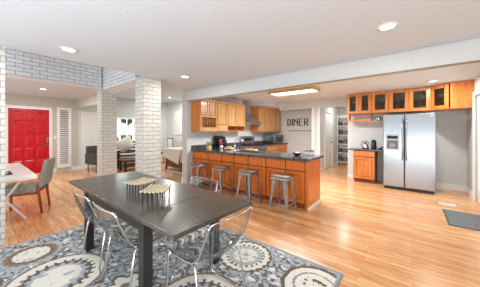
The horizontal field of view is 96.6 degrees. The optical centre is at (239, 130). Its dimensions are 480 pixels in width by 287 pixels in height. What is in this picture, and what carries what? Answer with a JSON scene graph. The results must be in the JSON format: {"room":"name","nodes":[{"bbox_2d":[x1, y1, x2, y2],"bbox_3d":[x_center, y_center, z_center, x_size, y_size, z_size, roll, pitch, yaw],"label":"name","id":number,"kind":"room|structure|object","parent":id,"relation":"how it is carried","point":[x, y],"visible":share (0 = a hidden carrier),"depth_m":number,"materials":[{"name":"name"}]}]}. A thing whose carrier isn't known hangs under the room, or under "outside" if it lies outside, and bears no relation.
{"room":"dining room","nodes":[
{"label":"dining room","id":0,"kind":"room"},
{"bbox_2d":[0,46,4,245],"bbox_3d":[-3.112,0.190,2.592,0.340,2.420,0.340,0,0,39],"label":"brick column","id":1,"kind":"structure","parent":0,"point":[2,49],"depth_m":2.60,"materials":[{"name":"white brick"}]},
{"bbox_2d":[5,77,96,99],"bbox_3d":[-6.533,-1.160,4.483,3.400,0.120,5.800,0,0,39],"label":"ceiling","id":2,"kind":"structure","parent":0,"point":[12,86],"depth_m":5.88,"materials":[{"name":"paint"}]},
{"bbox_2d":[5,47,100,88],"bbox_3d":[-5.201,-1.370,3.187,0.300,0.660,5.450,0,0,39],"label":"brick wall","id":3,"kind":"structure","parent":0,"point":[19,64],"depth_m":4.48,"materials":[{"name":"white brick"}]},
{"bbox_2d":[5,93,166,171],"bbox_3d":[-6.570,0.025,6.950,0.150,2.750,9.600,0,0,39],"label":"wall","id":4,"kind":"structure","parent":0,"point":[10,99],"depth_m":7.62,"materials":[{"name":"beige paint"}]},
{"bbox_2d":[5,105,51,173],"bbox_3d":[-6.640,0.315,6.763,0.115,2.170,1.080,0,0,39],"label":"door","id":5,"kind":"structure","parent":4,"relation":"in","point":[26,130],"depth_m":6.73,"materials":[{"name":"red paint"}]},
{"bbox_2d":[57,107,70,167],"bbox_3d":[-6.122,0.245,7.443,0.130,2.070,0.390,0,0,39],"label":"window","id":6,"kind":"structure","parent":4,"relation":"in","point":[63,114],"depth_m":7.43,"materials":[{"name":"white wood"}]},
{"bbox_2d":[53,166,93,171],"bbox_3d":[-5.797,1.340,7.779,0.015,0.120,1.540,0,0,39],"label":"baseboard","id":7,"kind":"structure","parent":4,"relation":"attached to","point":[73,167],"depth_m":7.63,"materials":[{"name":"white"}]},
{"bbox_2d":[81,111,96,168],"bbox_3d":[-5.592,0.345,8.024,0.028,2.090,0.620,0,0,39],"label":"door","id":8,"kind":"structure","parent":4,"relation":"in","point":[88,119],"depth_m":7.93,"materials":[{"name":"white"}]},
{"bbox_2d":[117,117,134,139],"bbox_3d":[-4.972,0.025,8.873,0.130,1.150,1.200,0,0,39],"label":"window","id":9,"kind":"structure","parent":4,"relation":"in","point":[120,118],"depth_m":9.07,"materials":[{"name":"white wood"}]},
{"bbox_2d":[76,94,96,108],"bbox_3d":[-4.600,-1.065,6.727,3.200,0.570,0.120,0,0,39],"label":"lintel","id":10,"kind":"object","parent":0,"point":[89,101],"visible":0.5,"depth_m":6.96,"materials":[{"name":"beige paint"}]},
{"bbox_2d":[97,88,116,176],"bbox_3d":[-3.384,0.180,5.447,0.300,2.440,0.350,0,0,39],"label":"brick column","id":11,"kind":"structure","parent":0,"point":[106,100],"depth_m":5.34,"materials":[{"name":"white brick"}]},
{"bbox_2d":[101,67,143,91],"bbox_3d":[-2.719,-1.340,4.932,1.980,0.720,0.320,0,0,39],"label":"lintel","id":12,"kind":"object","parent":11,"relation":"on","point":[112,80],"visible":0.36,"depth_m":4.84,"materials":[{"name":"white brick"}]},
{"bbox_2d":[135,76,160,177],"bbox_3d":[-1.809,0.190,4.213,0.340,2.420,0.340,0,0,39],"label":"brick column","id":13,"kind":"structure","parent":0,"point":[147,89],"depth_m":4.09,"materials":[{"name":"white brick"}]},
{"bbox_2d":[117,85,181,102],"bbox_3d":[-2.785,-1.335,7.628,5.300,0.270,3.800,0,0,39],"label":"ceiling","id":14,"kind":"structure","parent":0,"point":[166,91],"depth_m":8.02,"materials":[{"name":"paint"}]},
{"bbox_2d":[167,101,181,146],"bbox_3d":[-1.729,0.025,9.140,4.650,2.750,0.120,0,0,39],"label":"wall","id":15,"kind":"structure","parent":0,"point":[174,106],"depth_m":10.23,"materials":[{"name":"grey paint"}]},
{"bbox_2d":[174,111,181,134],"bbox_3d":[-2.920,-0.350,9.997,0.600,1.100,0.027,0,0,39],"label":"wall art","id":16,"kind":"object","parent":15,"relation":"attached to","point":[177,114],"visible":1,"depth_m":9.96,"materials":[{"name":"white"}]},
{"bbox_2d":[175,114,179,131],"bbox_3d":[-2.928,-0.350,9.988,0.400,0.840,0.003,0,0,39],"label":"print","id":17,"kind":"object","parent":16,"relation":"attached to","point":[177,116],"depth_m":9.97},
{"bbox_2d":[182,89,272,183],"bbox_3d":[-0.018,0.100,7.399,0.200,2.600,4.590,0,0,39],"label":"wall","id":18,"kind":"structure","parent":0,"point":[189,137],"depth_m":5.69,"materials":[{"name":"grey paint"}]},
{"bbox_2d":[191,144,212,148],"bbox_3d":[-1.037,0.444,5.954,0.018,0.102,0.780,0,0,39],"label":"backsplash","id":19,"kind":"structure","parent":18,"relation":"attached to","point":[192,146],"depth_m":5.85,"materials":[{"name":"stone"}]},
{"bbox_2d":[191,99,216,130],"bbox_3d":[-0.952,-0.403,5.770,0.375,0.855,0.600,0,0,39],"label":"upper cabinet","id":20,"kind":"object","parent":18,"relation":"attached to","point":[203,112],"visible":0.94,"depth_m":5.60,"materials":[{"name":"orange wood"}]},
{"bbox_2d":[217,100,227,130],"bbox_3d":[-0.627,-0.403,6.171,0.379,0.855,0.430,0,0,39],"label":"upper cabinet","id":21,"kind":"object","parent":18,"relation":"attached to","point":[222,107],"visible":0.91,"depth_m":6.06,"materials":[{"name":"orange wood"}]},
{"bbox_2d":[213,142,238,146],"bbox_3d":[-0.411,0.444,6.733,0.018,0.102,1.200,0,0,39],"label":"backsplash","id":22,"kind":"structure","parent":18,"relation":"attached to","point":[236,143],"depth_m":6.93,"materials":[{"name":"tile"}]},
{"bbox_2d":[228,102,244,130],"bbox_3d":[-0.232,-0.403,6.665,0.375,0.855,0.830,0,0,39],"label":"upper cabinet","id":23,"kind":"object","parent":18,"relation":"attached to","point":[236,112],"visible":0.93,"depth_m":6.56,"materials":[{"name":"orange wood"}]},
{"bbox_2d":[242,100,261,124],"bbox_3d":[0.325,-0.609,7.258,0.490,0.818,0.760,0,0,39],"label":"range hood","id":24,"kind":"object","parent":18,"relation":"attached to","point":[250,119],"visible":0.73,"depth_m":7.22,"materials":[{"name":"metal"}]},
{"bbox_2d":[251,106,280,131],"bbox_3d":[1.034,-0.405,8.240,0.375,0.900,1.620,0,0,39],"label":"upper cabinet","id":25,"kind":"object","parent":18,"relation":"attached to","point":[270,118],"visible":0.98,"depth_m":7.89,"materials":[{"name":"orange wood"}]},
{"bbox_2d":[0,0,479,89],"bbox_3d":[-0.480,-1.110,0.360,7.600,0.180,6.960,0,0,39],"label":"ceiling","id":26,"kind":"structure","parent":0,"point":[210,42],"depth_m":2.18,"materials":[{"name":"paint"}]},
{"bbox_2d":[59,47,78,52],"bbox_3d":[-2.149,-1.013,2.690,0.190,0.010,0.190,0,0,39],"label":"recessed light","id":27,"kind":"object","parent":26,"relation":"in","point":[67,49],"visible":1,"depth_m":2.69,"materials":[{"name":"white"}]},
{"bbox_2d":[376,21,399,30],"bbox_3d":[1.440,-1.013,2.089,0.190,0.010,0.190,0,0,39],"label":"recessed light","id":28,"kind":"object","parent":26,"relation":"in","point":[386,26],"visible":1,"depth_m":2.08,"materials":[{"name":"white"}]},
{"bbox_2d":[0,159,479,286],"bbox_3d":[-0.166,1.460,5.779,12.500,0.120,11.600,0,0,39],"label":"floor","id":29,"kind":"structure","parent":0,"point":[374,235],"depth_m":3.15,"materials":[{"name":"brown wood"}]},
{"bbox_2d":[5,163,36,218],"bbox_3d":[-3.883,1.024,3.469,1.900,0.752,0.620,0,0,39],"label":"desk","id":30,"kind":"object","parent":29,"relation":"on","point":[20,172],"visible":0.84,"depth_m":3.30,"materials":[{"name":"white"}]},
{"bbox_2d":[5,157,55,212],"bbox_3d":[-3.665,0.951,3.709,0.636,0.902,0.480,0,0,-27],"label":"upholstered chair","id":31,"kind":"object","parent":29,"relation":"on","point":[24,188],"visible":0.96,"depth_m":3.63,"materials":[{"name":"grey fabric"}]},
{"bbox_2d":[85,146,96,172],"bbox_3d":[-4.870,0.970,7.476,0.660,0.860,0.720,0,0,29],"label":"armchair","id":32,"kind":"object","parent":29,"relation":"on","point":[91,151],"visible":0.48,"depth_m":7.24,"materials":[{"name":"grey fabric"}]},
{"bbox_2d":[117,140,134,165],"bbox_3d":[-4.331,0.910,8.679,0.968,0.980,1.580,0,0,39],"label":"sofa","id":33,"kind":"object","parent":29,"relation":"on","point":[130,153],"visible":0.14,"depth_m":8.13,"materials":[{"name":"black"}]},
{"bbox_2d":[117,135,133,152],"bbox_3d":[-4.356,0.530,8.147,0.203,0.716,0.731,0,0,34],"label":"throw pillow","id":34,"kind":"object","parent":33,"relation":"on","point":[126,143],"visible":0.98,"depth_m":8.08,"materials":[{"name":"white fabric"}]},
{"bbox_2d":[119,151,134,156],"bbox_3d":[-4.223,0.910,8.592,0.690,0.140,1.360,0,0,39],"label":"seat cushion","id":35,"kind":"object","parent":33,"relation":"on","point":[128,153],"depth_m":8.12,"materials":[{"name":"white fabric"}]},
{"bbox_2d":[118,158,134,171],"bbox_3d":[-3.690,1.200,7.779,0.500,0.400,1.200,0,0,39],"label":"coffee table","id":36,"kind":"object","parent":29,"relation":"on","point":[125,160],"visible":0.46,"depth_m":7.38,"materials":[{"name":"brown wood"}]},
{"bbox_2d":[161,138,172,153],"bbox_3d":[-3.213,0.860,9.250,0.440,1.080,0.472,0,0,39],"label":"chair","id":37,"kind":"object","parent":29,"relation":"on","point":[169,140],"visible":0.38,"depth_m":9.39,"materials":[{"name":"white"}]},
{"bbox_2d":[0,216,342,286],"bbox_3d":[-1.074,1.394,2.095,3.260,0.010,2.560,0,0,39],"label":"area rug","id":38,"kind":"object","parent":29,"relation":"on","point":[57,259],"visible":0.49,"depth_m":2.22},
{"bbox_2d":[72,189,137,273],"bbox_3d":[-1.452,1.003,2.319,0.523,0.769,0.543,0,0,39],"label":"chair","id":39,"kind":"object","parent":38,"relation":"on","point":[75,194],"visible":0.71,"depth_m":2.23,"materials":[{"name":"plastic"}]},
{"bbox_2d":[92,201,173,286],"bbox_3d":[-0.977,1.003,1.937,0.523,0.769,0.543,0,0,39],"label":"chair","id":40,"kind":"object","parent":38,"relation":"on","point":[127,241],"visible":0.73,"depth_m":1.96,"materials":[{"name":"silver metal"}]},
{"bbox_2d":[131,170,183,239],"bbox_3d":[-1.139,1.003,3.011,0.523,0.769,0.543,0,0,39],"label":"chair","id":41,"kind":"object","parent":38,"relation":"on","point":[165,170],"visible":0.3,"depth_m":3.05,"materials":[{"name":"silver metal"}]},
{"bbox_2d":[69,171,251,286],"bbox_3d":[-1.079,1.028,2.433,2.380,0.722,0.860,0,0,39],"label":"dining table","id":42,"kind":"object","parent":38,"relation":"on","point":[187,209],"visible":0.94,"depth_m":1.96,"materials":[{"name":"black wood"}]},
{"bbox_2d":[124,177,156,193],"bbox_3d":[-1.097,0.608,2.370,0.212,0.116,0.260,0,0,27],"label":"tray","id":43,"kind":"object","parent":42,"relation":"on","point":[144,180],"visible":0.96,"depth_m":2.33,"materials":[{"name":"beige wood"}]},
{"bbox_2d":[140,184,171,202],"bbox_3d":[-0.809,0.608,2.074,0.212,0.116,0.260,0,0,-1],"label":"tray","id":44,"kind":"object","parent":42,"relation":"on","point":[152,189],"visible":1,"depth_m":2.04,"materials":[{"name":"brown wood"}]},
{"bbox_2d":[158,176,217,261],"bbox_3d":[-0.606,1.003,2.582,0.523,0.769,0.543,0,0,39],"label":"chair","id":45,"kind":"object","parent":38,"relation":"on","point":[193,176],"visible":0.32,"depth_m":2.53,"materials":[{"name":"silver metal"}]},
{"bbox_2d":[165,206,252,286],"bbox_3d":[-0.229,1.003,1.737,0.543,0.769,0.523,0,0,39],"label":"chair","id":46,"kind":"object","parent":38,"relation":"on","point":[196,262],"visible":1,"depth_m":1.73,"materials":[{"name":"silver metal"}]},
{"bbox_2d":[165,157,181,171],"bbox_3d":[-2.167,1.029,7.837,1.000,0.742,0.760,0,0,39],"label":"side table","id":47,"kind":"object","parent":29,"relation":"on","point":[169,163],"visible":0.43,"depth_m":7.54,"materials":[{"name":"brown wood"}]},
{"bbox_2d":[163,147,181,163],"bbox_3d":[-2.167,0.905,7.830,1.050,0.510,0.810,0,0,39],"label":"tablecloth","id":48,"kind":"object","parent":47,"relation":"on","point":[173,154],"visible":0.67,"depth_m":7.46,"materials":[{"name":"beige fabric"}]},
{"bbox_2d":[189,162,209,189],"bbox_3d":[-0.959,1.085,5.031,0.370,0.630,0.370,0,0,39],"label":"bar stool","id":49,"kind":"object","parent":29,"relation":"on","point":[198,165],"visible":0.94,"depth_m":4.99,"materials":[{"name":"metal"}]},
{"bbox_2d":[193,151,208,185],"bbox_3d":[-0.829,0.968,5.720,0.598,0.865,0.624,0,0,39],"label":"base cabinet","id":50,"kind":"object","parent":29,"relation":"on","point":[198,156],"visible":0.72,"depth_m":5.45,"materials":[{"name":"brown wood"}]},
{"bbox_2d":[191,144,323,161],"bbox_3d":[0.191,0.463,4.960,3.178,0.140,0.790,0,0,39],"label":"countertop","id":51,"kind":"structure","parent":50,"relation":"on","point":[202,148],"depth_m":4.61,"materials":[{"name":"stone"}]},
{"bbox_2d":[206,142,210,148],"bbox_3d":[-0.838,0.399,5.785,0.123,0.192,0.126,0,0,39],"label":"potted herb","id":52,"kind":"object","parent":51,"relation":"on","point":[208,146],"visible":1,"depth_m":5.75,"materials":[{"name":"green plant"}]},
{"bbox_2d":[232,138,242,151],"bbox_3d":[-0.057,0.337,4.928,0.290,0.316,0.060,0,0,18],"label":"faucet","id":53,"kind":"object","parent":51,"relation":"on","point":[237,138],"visible":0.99,"depth_m":4.93,"materials":[{"name":"silver metal"}]},
{"bbox_2d":[232,150,263,152],"bbox_3d":[0.220,0.511,4.981,0.700,0.040,0.400,0,0,39],"label":"sink","id":54,"kind":"object","parent":51,"relation":"in","point":[243,151],"depth_m":5.13,"materials":[{"name":"metal"}]},
{"bbox_2d":[304,150,313,154],"bbox_3d":[1.401,0.445,4.327,0.170,0.100,0.110,0,0,39],"label":"napkin holder","id":55,"kind":"object","parent":51,"relation":"on","point":[307,152],"visible":0.98,"depth_m":4.29,"materials":[{"name":"white"}]},
{"bbox_2d":[208,152,223,189],"bbox_3d":[-0.416,0.968,5.388,0.458,0.865,0.624,0,0,39],"label":"base cabinet","id":56,"kind":"object","parent":29,"relation":"on","point":[214,159],"visible":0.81,"depth_m":5.17,"materials":[{"name":"brown wood"}]},
{"bbox_2d":[210,165,232,195],"bbox_3d":[-0.406,1.085,4.586,0.370,0.630,0.370,0,0,39],"label":"bar stool","id":57,"kind":"object","parent":29,"relation":"on","point":[220,168],"visible":0.97,"depth_m":4.52,"materials":[{"name":"metal"}]},
{"bbox_2d":[222,154,235,192],"bbox_3d":[-0.089,0.968,5.124,0.378,0.865,0.624,0,0,39],"label":"base cabinet","id":58,"kind":"object","parent":29,"relation":"on","point":[227,159],"visible":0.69,"depth_m":4.88,"materials":[{"name":"brown wood"}]},
{"bbox_2d":[234,155,248,195],"bbox_3d":[0.211,0.968,4.883,0.388,0.865,0.624,0,0,39],"label":"base cabinet","id":59,"kind":"object","parent":29,"relation":"on","point":[241,162],"visible":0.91,"depth_m":4.66,"materials":[{"name":"brown wood"}]},
{"bbox_2d":[236,169,261,206],"bbox_3d":[0.163,1.085,4.129,0.370,0.630,0.370,0,0,39],"label":"bar stool","id":60,"kind":"object","parent":29,"relation":"on","point":[248,173],"visible":0.91,"depth_m":4.08,"materials":[{"name":"metal"}]},
{"bbox_2d":[240,136,266,150],"bbox_3d":[0.496,0.790,7.271,0.702,1.180,0.755,0,0,39],"label":"range cooker","id":61,"kind":"object","parent":29,"relation":"on","point":[247,140],"visible":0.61,"depth_m":7.26,"materials":[{"name":"metal"}]},
{"bbox_2d":[249,156,267,199],"bbox_3d":[0.535,0.968,4.623,0.438,0.865,0.624,0,0,39],"label":"base cabinet","id":62,"kind":"object","parent":29,"relation":"on","point":[256,163],"visible":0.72,"depth_m":4.35,"materials":[{"name":"brown wood"}]},
{"bbox_2d":[267,145,277,151],"bbox_3d":[0.936,0.968,7.896,0.624,0.865,0.740,0,0,39],"label":"base cabinet","id":63,"kind":"object","parent":29,"relation":"on","point":[274,148],"visible":0.15,"depth_m":7.74,"materials":[{"name":"brown wood"}]},
{"bbox_2d":[254,141,287,145],"bbox_3d":[1.185,0.463,8.199,0.668,0.140,1.525,0,0,39],"label":"countertop","id":64,"kind":"structure","parent":63,"relation":"on","point":[255,142],"depth_m":8.10,"materials":[{"name":"stone"}]},
{"bbox_2d":[264,134,283,143],"bbox_3d":[1.349,0.325,8.321,0.534,0.340,0.660,0,0,39],"label":"toaster oven","id":65,"kind":"object","parent":64,"relation":"on","point":[268,138],"visible":1,"depth_m":8.11,"materials":[{"name":"metal"}]},
{"bbox_2d":[266,158,285,203],"bbox_3d":[0.870,0.968,4.354,0.418,0.865,0.624,0,0,39],"label":"base cabinet","id":66,"kind":"object","parent":29,"relation":"on","point":[273,166],"visible":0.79,"depth_m":4.13,"materials":[{"name":"brown wood"}]},
{"bbox_2d":[268,173,296,217],"bbox_3d":[0.737,1.085,3.693,0.370,0.630,0.370,0,0,39],"label":"bar stool","id":67,"kind":"object","parent":29,"relation":"on","point":[279,177],"visible":1,"depth_m":3.65,"materials":[{"name":"metal"}]},
{"bbox_2d":[278,144,286,152],"bbox_3d":[1.412,0.968,8.488,0.624,0.865,0.760,0,0,39],"label":"base cabinet","id":68,"kind":"object","parent":29,"relation":"on","point":[283,147],"visible":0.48,"depth_m":8.33,"materials":[{"name":"brown wood"}]},
{"bbox_2d":[286,158,320,210],"bbox_3d":[1.212,0.968,4.088,0.443,0.865,0.639,0,0,39],"label":"base cabinet","id":69,"kind":"object","parent":29,"relation":"on","point":[293,167],"depth_m":3.85,"materials":[{"name":"brown wood"}]},
{"bbox_2d":[337,115,347,164],"bbox_3d":[4.290,0.375,8.663,0.630,2.050,0.280,0,0,39],"label":"shelf","id":70,"kind":"object","parent":29,"relation":"on","point":[340,118],"visible":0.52,"depth_m":8.81,"materials":[{"name":"white wood"}]},
{"bbox_2d":[353,150,376,183],"bbox_3d":[3.467,0.968,5.916,0.510,0.865,0.514,0,0,39],"label":"base cabinet","id":71,"kind":"object","parent":29,"relation":"on","point":[364,162],"visible":1,"depth_m":5.72,"materials":[{"name":"brown wood"}]},
{"bbox_2d":[347,147,382,150],"bbox_3d":[3.468,0.515,5.902,0.810,0.035,0.545,0,0,39],"label":"countertop","id":72,"kind":"structure","parent":71,"relation":"on","point":[351,148],"depth_m":5.71,"materials":[{"name":"stone"}]},
{"bbox_2d":[360,140,368,148],"bbox_3d":[3.438,0.386,5.884,0.188,0.224,0.188,0,0,-6],"label":"kettle","id":73,"kind":"object","parent":72,"relation":"on","point":[365,145],"visible":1,"depth_m":5.83,"materials":[{"name":"silver metal"}]},
{"bbox_2d":[371,139,376,148],"bbox_3d":[3.587,0.368,5.738,0.124,0.260,0.122,0,0,39],"label":"canister","id":74,"kind":"object","parent":72,"relation":"on","point":[373,142],"visible":0.91,"depth_m":5.70,"materials":[{"name":"black metal"}]},
{"bbox_2d":[383,113,434,194],"bbox_3d":[4.072,0.507,5.189,0.945,1.785,0.829,0,0,39],"label":"refrigerator","id":75,"kind":"object","parent":29,"relation":"on","point":[408,139],"visible":1,"depth_m":4.90,"materials":[{"name":"grey metal"}]},
{"bbox_2d":[438,202,456,206],"bbox_3d":[3.927,1.396,4.054,0.240,0.008,0.170,0,0,39],"label":"floor vent","id":76,"kind":"object","parent":29,"relation":"in","point":[441,203],"visible":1,"depth_m":4.03,"materials":[{"name":"beige metal"}]},
{"bbox_2d":[443,209,479,230],"bbox_3d":[3.558,1.394,3.324,0.540,0.012,0.840,0,0,39],"label":"door mat","id":77,"kind":"object","parent":29,"relation":"on","point":[471,221],"visible":1,"depth_m":3.34,"materials":[{"name":"grey fabric"}]},
{"bbox_3d":[-0.342,0.968,6.306,0.624,0.865,0.600,0,0,39],"label":"base cabinet","id":78,"kind":"object","parent":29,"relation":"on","visible":0},
{"bbox_2d":[213,142,254,148],"bbox_3d":[-0.160,0.463,6.526,0.668,0.140,1.208,0,0,39],"label":"countertop","id":79,"kind":"structure","parent":78,"relation":"on","point":[237,146],"depth_m":6.62,"materials":[{"name":"stone"}]},
{"bbox_2d":[214,136,222,147],"bbox_3d":[-0.620,0.325,6.247,0.205,0.340,0.200,0,0,39],"label":"coffee maker","id":80,"kind":"object","parent":79,"relation":"on","point":[216,138],"visible":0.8,"depth_m":6.20,"materials":[{"name":"black plastic"}]},
{"bbox_2d":[222,137,226,146],"bbox_3d":[-0.469,0.345,6.504,0.158,0.300,0.110,0,0,39],"label":"knife block","id":81,"kind":"object","parent":79,"relation":"on","point":[224,141],"visible":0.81,"depth_m":6.47,"materials":[{"name":"black"}]},
{"bbox_2d":[273,109,311,153],"bbox_3d":[2.203,0.190,8.462,1.930,2.420,0.150,0,0,39],"label":"wall","id":82,"kind":"structure","parent":0,"point":[298,141],"depth_m":8.34,"materials":[{"name":"grey paint"}]},
{"bbox_2d":[287,118,308,125],"bbox_3d":[2.238,-0.316,8.319,0.862,0.290,0.022,0,0,39],"label":"wall sign","id":83,"kind":"object","parent":82,"relation":"attached to","point":[302,118],"visible":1,"depth_m":8.31,"materials":[{"name":"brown metal"}]},
{"bbox_2d":[250,98,346,110],"bbox_3d":[2.056,-0.890,7.393,3.040,0.260,1.700,0,0,39],"label":"wall","id":84,"kind":"structure","parent":0,"point":[341,102],"depth_m":7.43,"materials":[{"name":"grey paint"}]},
{"bbox_2d":[314,107,337,167],"bbox_3d":[3.331,0.190,8.164,0.200,2.420,2.300,0,0,39],"label":"wall","id":85,"kind":"structure","parent":0,"point":[334,110],"depth_m":7.50,"materials":[{"name":"grey paint"}]},
{"bbox_2d":[312,108,319,154],"bbox_3d":[2.579,0.320,7.290,0.285,2.160,0.025,0,0,39],"label":"trim","id":86,"kind":"structure","parent":85,"relation":"attached to","point":[318,109],"depth_m":7.24,"materials":[{"name":"white wood"}]},
{"bbox_2d":[324,110,332,168],"bbox_3d":[3.291,0.338,7.979,0.110,2.125,1.030,0,0,39],"label":"door","id":87,"kind":"structure","parent":85,"relation":"in","point":[327,117],"depth_m":7.96,"materials":[{"name":"white wood"}]},
{"bbox_2d":[320,162,336,171],"bbox_3d":[3.415,1.340,8.097,0.015,0.120,2.300,0,0,39],"label":"baseboard","id":88,"kind":"structure","parent":85,"relation":"attached to","point":[334,163],"depth_m":7.50,"materials":[{"name":"white wood"}]},
{"bbox_2d":[186,37,479,101],"bbox_3d":[1.407,-0.980,3.385,7.049,0.440,0.119,0,0,39],"label":"ceiling beam","id":89,"kind":"structure","parent":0,"point":[466,50],"depth_m":3.05,"materials":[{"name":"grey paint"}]},
{"bbox_2d":[338,107,347,114],"bbox_3d":[4.519,0.190,8.749,1.320,2.420,0.100,0,0,39],"label":"wall","id":90,"kind":"structure","parent":0,"point":[341,110],"depth_m":8.89,"materials":[{"name":"beige paint"}]},
{"bbox_2d":[223,63,479,103],"bbox_3d":[2.825,-1.110,6.249,5.669,0.180,6.120,0,0,39],"label":"ceiling","id":91,"kind":"structure","parent":0,"point":[418,79],"depth_m":4.75,"materials":[{"name":"paint"}]},
{"bbox_2d":[268,85,319,95],"bbox_3d":[1.325,-0.975,5.318,1.160,0.090,0.470,0,0,39],"label":"ceiling fixture","id":92,"kind":"object","parent":91,"relation":"attached to","point":[307,89],"visible":0.93,"depth_m":5.16,"materials":[{"name":"white plastic"}]},
{"bbox_2d":[272,89,316,95],"bbox_3d":[1.325,-0.970,5.318,1.100,0.060,0.410,0,0,39],"label":"diffuser","id":93,"kind":"object","parent":92,"relation":"attached to","point":[283,92],"depth_m":5.28,"materials":[{"name":"white plastic"}]},
{"bbox_2d":[348,110,466,185],"bbox_3d":[5.064,0.190,6.610,2.630,2.420,2.550,0,0,39],"label":"wall","id":94,"kind":"structure","parent":0,"point":[450,126],"depth_m":5.15,"materials":[{"name":"grey paint"}]},
{"bbox_2d":[347,92,371,114],"bbox_3d":[3.383,-0.738,6.021,0.595,0.555,0.465,0,0,39],"label":"upper cabinet","id":95,"kind":"object","parent":94,"relation":"attached to","point":[363,100],"visible":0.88,"depth_m":5.89,"materials":[{"name":"orange wood"}]},
{"bbox_2d":[347,113,372,121],"bbox_3d":[3.351,-0.356,5.980,0.595,0.203,0.280,0,0,39],"label":"shelf","id":96,"kind":"object","parent":95,"relation":"hanging from","point":[349,115],"visible":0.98,"depth_m":5.99,"materials":[{"name":"orange wood"}]},
{"bbox_2d":[372,91,388,113],"bbox_3d":[3.764,-0.738,5.715,0.380,0.555,0.465,0,0,39],"label":"upper cabinet","id":97,"kind":"object","parent":94,"relation":"attached to","point":[381,94],"visible":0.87,"depth_m":5.58,"materials":[{"name":"orange wood"}]},
{"bbox_2d":[389,89,408,112],"bbox_3d":[4.069,-0.738,5.470,0.397,0.555,0.465,0,0,39],"label":"upper cabinet","id":98,"kind":"object","parent":94,"relation":"attached to","point":[401,96],"visible":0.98,"depth_m":5.37,"materials":[{"name":"orange wood"}]},
{"bbox_2d":[348,174,464,191],"bbox_3d":[4.201,1.335,5.656,2.480,0.130,0.020,0,0,39],"label":"baseboard","id":99,"kind":"structure","parent":94,"relation":"attached to","point":[437,185],"depth_m":5.06,"materials":[{"name":"white"}]},
{"bbox_2d":[409,87,430,112],"bbox_3d":[4.378,-0.738,5.222,0.391,0.555,0.465,0,0,39],"label":"upper cabinet","id":100,"kind":"object","parent":94,"relation":"attached to","point":[426,91],"visible":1,"depth_m":5.12,"materials":[{"name":"orange wood"}]},
{"bbox_2d":[414,95,424,98],"bbox_3d":[4.383,-0.796,5.227,0.218,0.100,0.218,0,0,39],"label":"bowl","id":101,"kind":"object","parent":100,"relation":"on","point":[417,96],"visible":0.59,"depth_m":5.16,"materials":[{"name":"white"}]},
{"bbox_2d":[467,75,479,201],"bbox_3d":[2.464,0.190,0.296,1.530,2.420,10.550,0,0,39],"label":"wall","id":102,"kind":"structure","parent":0,"point":[477,80],"depth_m":4.48,"materials":[{"name":"grey paint"}]},
{"bbox_2d":[430,80,473,111],"bbox_3d":[4.676,-0.738,4.780,0.637,0.555,0.780,0,0,39],"label":"upper cabinet","id":103,"kind":"object","parent":102,"relation":"attached to","point":[458,96],"visible":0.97,"depth_m":4.47,"materials":[{"name":"orange wood"}]},
{"bbox_2d":[465,186,471,198],"bbox_3d":[4.925,1.335,4.593,0.020,0.130,0.730,0,0,39],"label":"baseboard","id":104,"kind":"structure","parent":102,"relation":"attached to","point":[468,191],"depth_m":4.62,"materials":[{"name":"white"}]},
{"bbox_2d":[472,88,479,202],"bbox_3d":[4.036,0.318,3.428,0.105,2.165,2.170,0,0,39],"label":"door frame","id":105,"kind":"structure","parent":102,"relation":"in","point":[477,91],"depth_m":4.20,"materials":[{"name":"white"}]},
{"label":"outside","id":106,"kind":"structure","parent":0,"visible":0},
{"bbox_3d":[-7.625,1.485,11.263,6.000,0.130,10.000,0,0,39],"label":"ground","id":107,"kind":"structure","parent":106,"visible":0},
{"bbox_2d":[117,135,132,140],"bbox_3d":[-6.861,0.756,11.209,1.667,1.431,2.628,0,0,39],"label":"shrub","id":108,"kind":"object","parent":107,"relation":"on","point":[122,136],"visible":0.04,"depth_m":11.76,"materials":[{"name":"green plant"}]},
{"bbox_2d":[119,119,132,124],"bbox_3d":[-7.735,-0.293,12.771,2.312,3.498,3.628,0,0,39],"label":"tree","id":109,"kind":"object","parent":107,"relation":"on","point":[130,121],"visible":0.04,"depth_m":12.87,"materials":[{"name":"green plant"}]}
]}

